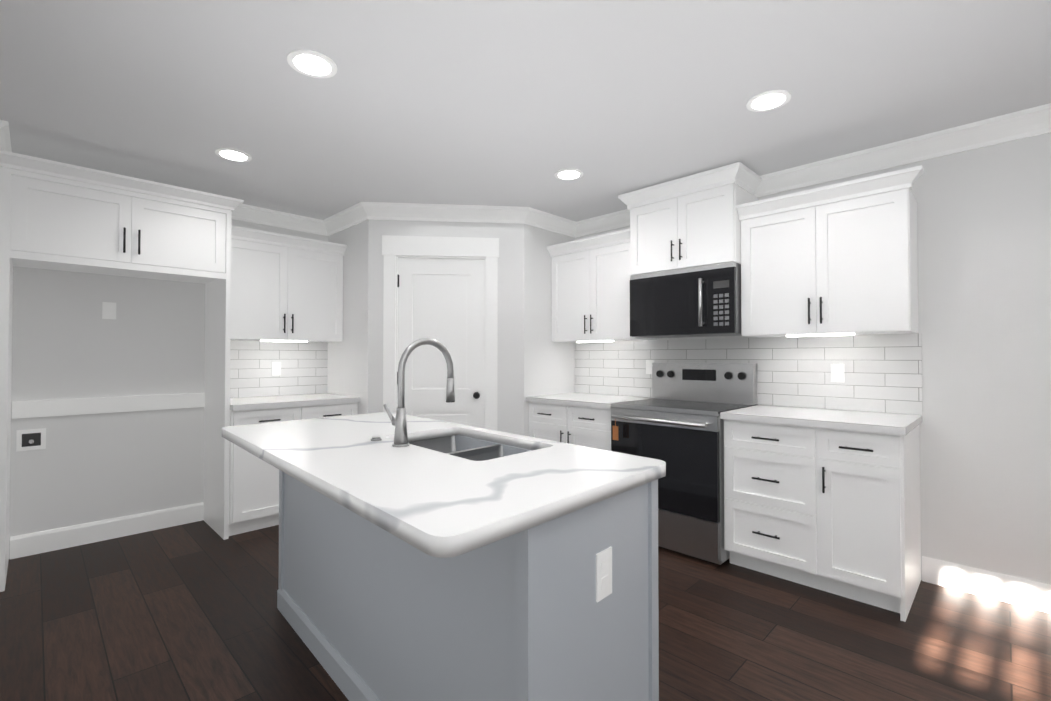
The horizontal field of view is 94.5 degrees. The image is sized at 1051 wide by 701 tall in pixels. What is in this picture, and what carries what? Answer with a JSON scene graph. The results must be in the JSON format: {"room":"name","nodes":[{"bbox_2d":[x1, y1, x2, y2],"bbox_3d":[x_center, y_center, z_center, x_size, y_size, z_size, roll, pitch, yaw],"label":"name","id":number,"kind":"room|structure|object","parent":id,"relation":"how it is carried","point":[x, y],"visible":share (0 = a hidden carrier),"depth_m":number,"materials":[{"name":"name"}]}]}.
{"room":"kitchen","nodes":[
{"label":"kitchen","id":0,"kind":"room"},
{"bbox_2d":[9,219,396,558],"bbox_3d":[-2.033,0.071,4.218,0.126,2.450,3.760,-1,-1,45],"label":"wall","id":1,"kind":"structure","parent":0,"point":[99,466],"depth_m":3.34,"materials":[{"name":"white paint"}]},
{"bbox_2d":[16,428,45,451],"bbox_3d":[-3.093,0.559,3.038,0.027,0.130,0.130,-1,-1,45],"label":"outlet box","id":2,"kind":"object","parent":1,"relation":"attached to","point":[31,439],"visible":1,"depth_m":3.04,"materials":[{"name":"white plastic"}]},
{"bbox_2d":[102,302,115,318],"bbox_3d":[-2.844,-0.272,3.317,0.006,0.115,0.072,-1,-1,45],"label":"outlet","id":3,"kind":"object","parent":1,"relation":"attached to","point":[108,310],"visible":1,"depth_m":3.31,"materials":[{"name":"white plastic"}]},
{"bbox_2d":[272,362,280,375],"bbox_3d":[-2.087,0.154,4.067,0.006,0.115,0.072,-1,-1,45],"label":"electrical outlet","id":4,"kind":"object","parent":1,"relation":"attached to","point":[276,368],"visible":1,"depth_m":4.07,"materials":[{"name":"white plastic"}]},
{"bbox_2d":[230,225,346,341],"bbox_3d":[-1.974,-0.484,3.927,0.385,0.831,0.911,-1,-1,45],"label":"upper cabinet","id":5,"kind":"object","parent":1,"relation":"attached to","point":[283,289],"visible":0.92,"depth_m":3.81,"materials":[{"name":"white wood"}]},
{"bbox_2d":[325,219,392,413],"bbox_3d":[-1.425,0.069,4.108,0.886,2.450,0.123,-1,-1,45],"label":"wall","id":6,"kind":"structure","parent":0,"point":[353,365],"depth_m":3.93,"materials":[{"name":"white paint"}]},
{"bbox_2d":[397,258,484,427],"bbox_3d":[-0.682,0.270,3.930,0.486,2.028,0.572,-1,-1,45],"label":"pantry door","id":7,"kind":"structure","parent":6,"relation":"in","point":[442,301],"depth_m":3.94,"materials":[{"name":"white wood"}]},
{"bbox_2d":[0,103,1050,612],"bbox_3d":[0.548,0.037,1.769,7.000,2.449,3.665,-1,-1,45],"label":"trim","id":8,"kind":"structure","parent":6,"relation":"attached to","point":[1026,123],"depth_m":3.41,"materials":[{"name":"white wood"}]},
{"bbox_2d":[0,520,1050,700],"bbox_3d":[0.133,1.286,1.332,7.240,0.060,5.085,-1,-1,45],"label":"floor","id":9,"kind":"structure","parent":0,"point":[188,612],"depth_m":2.16,"materials":[{"name":"brown wood"}]},
{"bbox_2d":[0,150,243,591],"bbox_3d":[-2.584,0.121,3.127,0.630,2.320,1.188,-1,-1,45],"label":"surround","id":10,"kind":"object","parent":9,"relation":"on","point":[56,215],"visible":1,"depth_m":2.95,"materials":[{"name":"white wood"}]},
{"bbox_2d":[229,393,359,535],"bbox_3d":[-1.878,0.833,3.814,0.652,0.914,0.911,-1,-1,45],"label":"base cabinet","id":11,"kind":"object","parent":9,"relation":"on","point":[253,492],"visible":0.4,"depth_m":3.44,"materials":[{"name":"white wood"}]},
{"bbox_2d":[277,484,658,700],"bbox_3d":[-0.405,0.826,1.946,1.845,0.876,0.695,-1,-1,45],"label":"kitchen island","id":12,"kind":"object","parent":9,"relation":"on","point":[436,560],"depth_m":1.37,"materials":[{"name":"grey wood"}]},
{"bbox_2d":[222,412,665,563],"bbox_3d":[-0.481,0.368,1.871,1.900,0.038,0.972,-1,-1,45],"label":"island countertop","id":13,"kind":"structure","parent":12,"relation":"on","point":[444,508],"depth_m":1.35,"materials":[{"name":"white stone"}]},
{"bbox_2d":[371,338,454,446],"bbox_3d":[-0.439,0.151,1.911,0.229,0.398,0.278,-1,-1,45],"label":"faucet","id":14,"kind":"object","parent":13,"relation":"on","point":[399,422],"visible":1,"depth_m":1.78,"materials":[{"name":"silver metal"}]},
{"bbox_2d":[408,432,545,459],"bbox_3d":[-0.235,0.486,1.877,0.730,0.222,0.486,-1,-1,45],"label":"sink","id":15,"kind":"object","parent":13,"relation":"in","point":[466,445],"depth_m":2.08,"materials":[{"name":"silver metal"}]},
{"bbox_2d":[526,393,650,450],"bbox_3d":[0.520,0.835,3.900,0.838,0.914,0.652,-1,-1,45],"label":"base cabinet","id":16,"kind":"object","parent":9,"relation":"on","point":[582,419],"visible":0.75,"depth_m":3.70,"materials":[{"name":"white wood"}]},
{"bbox_2d":[611,363,757,564],"bbox_3d":[1.061,0.686,3.306,0.758,1.195,0.705,-1,-1,45],"label":"range","id":17,"kind":"object","parent":9,"relation":"on","point":[675,422],"visible":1,"depth_m":3.06,"materials":[{"name":"silver metal"}]},
{"bbox_2d":[720,405,921,621],"bbox_3d":[1.671,0.819,2.762,0.861,0.914,0.652,-1,-1,45],"label":"base cabinet","id":18,"kind":"object","parent":9,"relation":"on","point":[827,500],"visible":1,"depth_m":2.52,"materials":[{"name":"white wood"}]},
{"bbox_2d":[0,0,1050,221],"bbox_3d":[0.133,-1.234,1.367,7.240,0.080,5.085,-1,-1,45],"label":"ceiling","id":19,"kind":"structure","parent":0,"point":[519,103],"depth_m":2.19,"materials":[{"name":"white paint"}]},
{"bbox_2d":[215,148,251,161],"bbox_3d":[-1.748,-1.169,2.906,0.190,0.008,0.190,-1,-1,45],"label":"recessed light","id":20,"kind":"object","parent":19,"relation":"in","point":[230,154],"visible":1,"depth_m":2.90,"materials":[{"name":"white plastic"}]},
{"bbox_2d":[287,49,336,77],"bbox_3d":[-0.880,-1.181,2.006,0.190,0.008,0.190,-1,-1,45],"label":"recessed light","id":21,"kind":"object","parent":19,"relation":"in","point":[311,63],"visible":1,"depth_m":1.99,"materials":[{"name":"white plastic"}]},
{"bbox_2d":[554,169,582,179],"bbox_3d":[0.287,-1.164,3.215,0.190,0.008,0.190,-1,-1,45],"label":"recessed light","id":22,"kind":"object","parent":19,"relation":"in","point":[568,174],"visible":1,"depth_m":3.20,"materials":[{"name":"white plastic"}]},
{"bbox_2d":[746,90,790,111],"bbox_3d":[1.148,-1.177,2.293,0.190,0.008,0.190,-1,-1,45],"label":"recessed light","id":23,"kind":"object","parent":19,"relation":"in","point":[767,100],"visible":1,"depth_m":2.28,"materials":[{"name":"white plastic"}]},
{"bbox_2d":[497,132,1050,583],"bbox_3d":[1.876,0.056,3.112,7.240,2.450,0.126,-1,-1,45],"label":"wall","id":24,"kind":"structure","parent":0,"point":[965,372],"depth_m":2.62,"materials":[{"name":"white paint"}]},
{"bbox_2d":[547,228,656,342],"bbox_3d":[0.614,-0.482,4.013,0.838,0.831,0.385,-1,-1,45],"label":"upper cabinet","id":25,"kind":"object","parent":24,"relation":"attached to","point":[590,295],"visible":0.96,"depth_m":3.90,"materials":[{"name":"white wood"}]},
{"bbox_2d":[646,360,653,373],"bbox_3d":[0.997,0.131,3.887,0.072,0.115,0.006,-1,-1,45],"label":"electrical outlet","id":26,"kind":"object","parent":24,"relation":"attached to","point":[649,366],"visible":0.93,"depth_m":3.89,"materials":[{"name":"white plastic"}]},
{"bbox_2d":[618,162,761,275],"bbox_3d":[1.157,-0.847,3.425,0.876,0.593,0.465,-1,-1,45],"label":"upper cabinet","id":27,"kind":"object","parent":24,"relation":"attached to","point":[670,230],"visible":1,"depth_m":3.24,"materials":[{"name":"white wood"}]},
{"bbox_2d":[630,262,741,337],"bbox_3d":[1.159,-0.325,3.420,0.758,0.444,0.459,-1,-1,45],"label":"microwave","id":28,"kind":"object","parent":27,"relation":"attached to","point":[703,301],"visible":1,"depth_m":3.25,"materials":[{"name":"black metal"}]},
{"bbox_2d":[736,165,923,336],"bbox_3d":[1.781,-0.499,2.860,0.907,0.831,0.385,-1,-1,45],"label":"upper cabinet","id":29,"kind":"object","parent":24,"relation":"attached to","point":[846,267],"visible":1,"depth_m":2.73,"materials":[{"name":"white wood"}]},
{"bbox_2d":[830,364,843,382],"bbox_3d":[1.915,0.139,2.980,0.072,0.115,0.006,-1,-1,45],"label":"electrical outlet","id":30,"kind":"object","parent":24,"relation":"attached to","point":[837,372],"visible":1,"depth_m":2.98,"materials":[{"name":"white plastic"}]}
]}

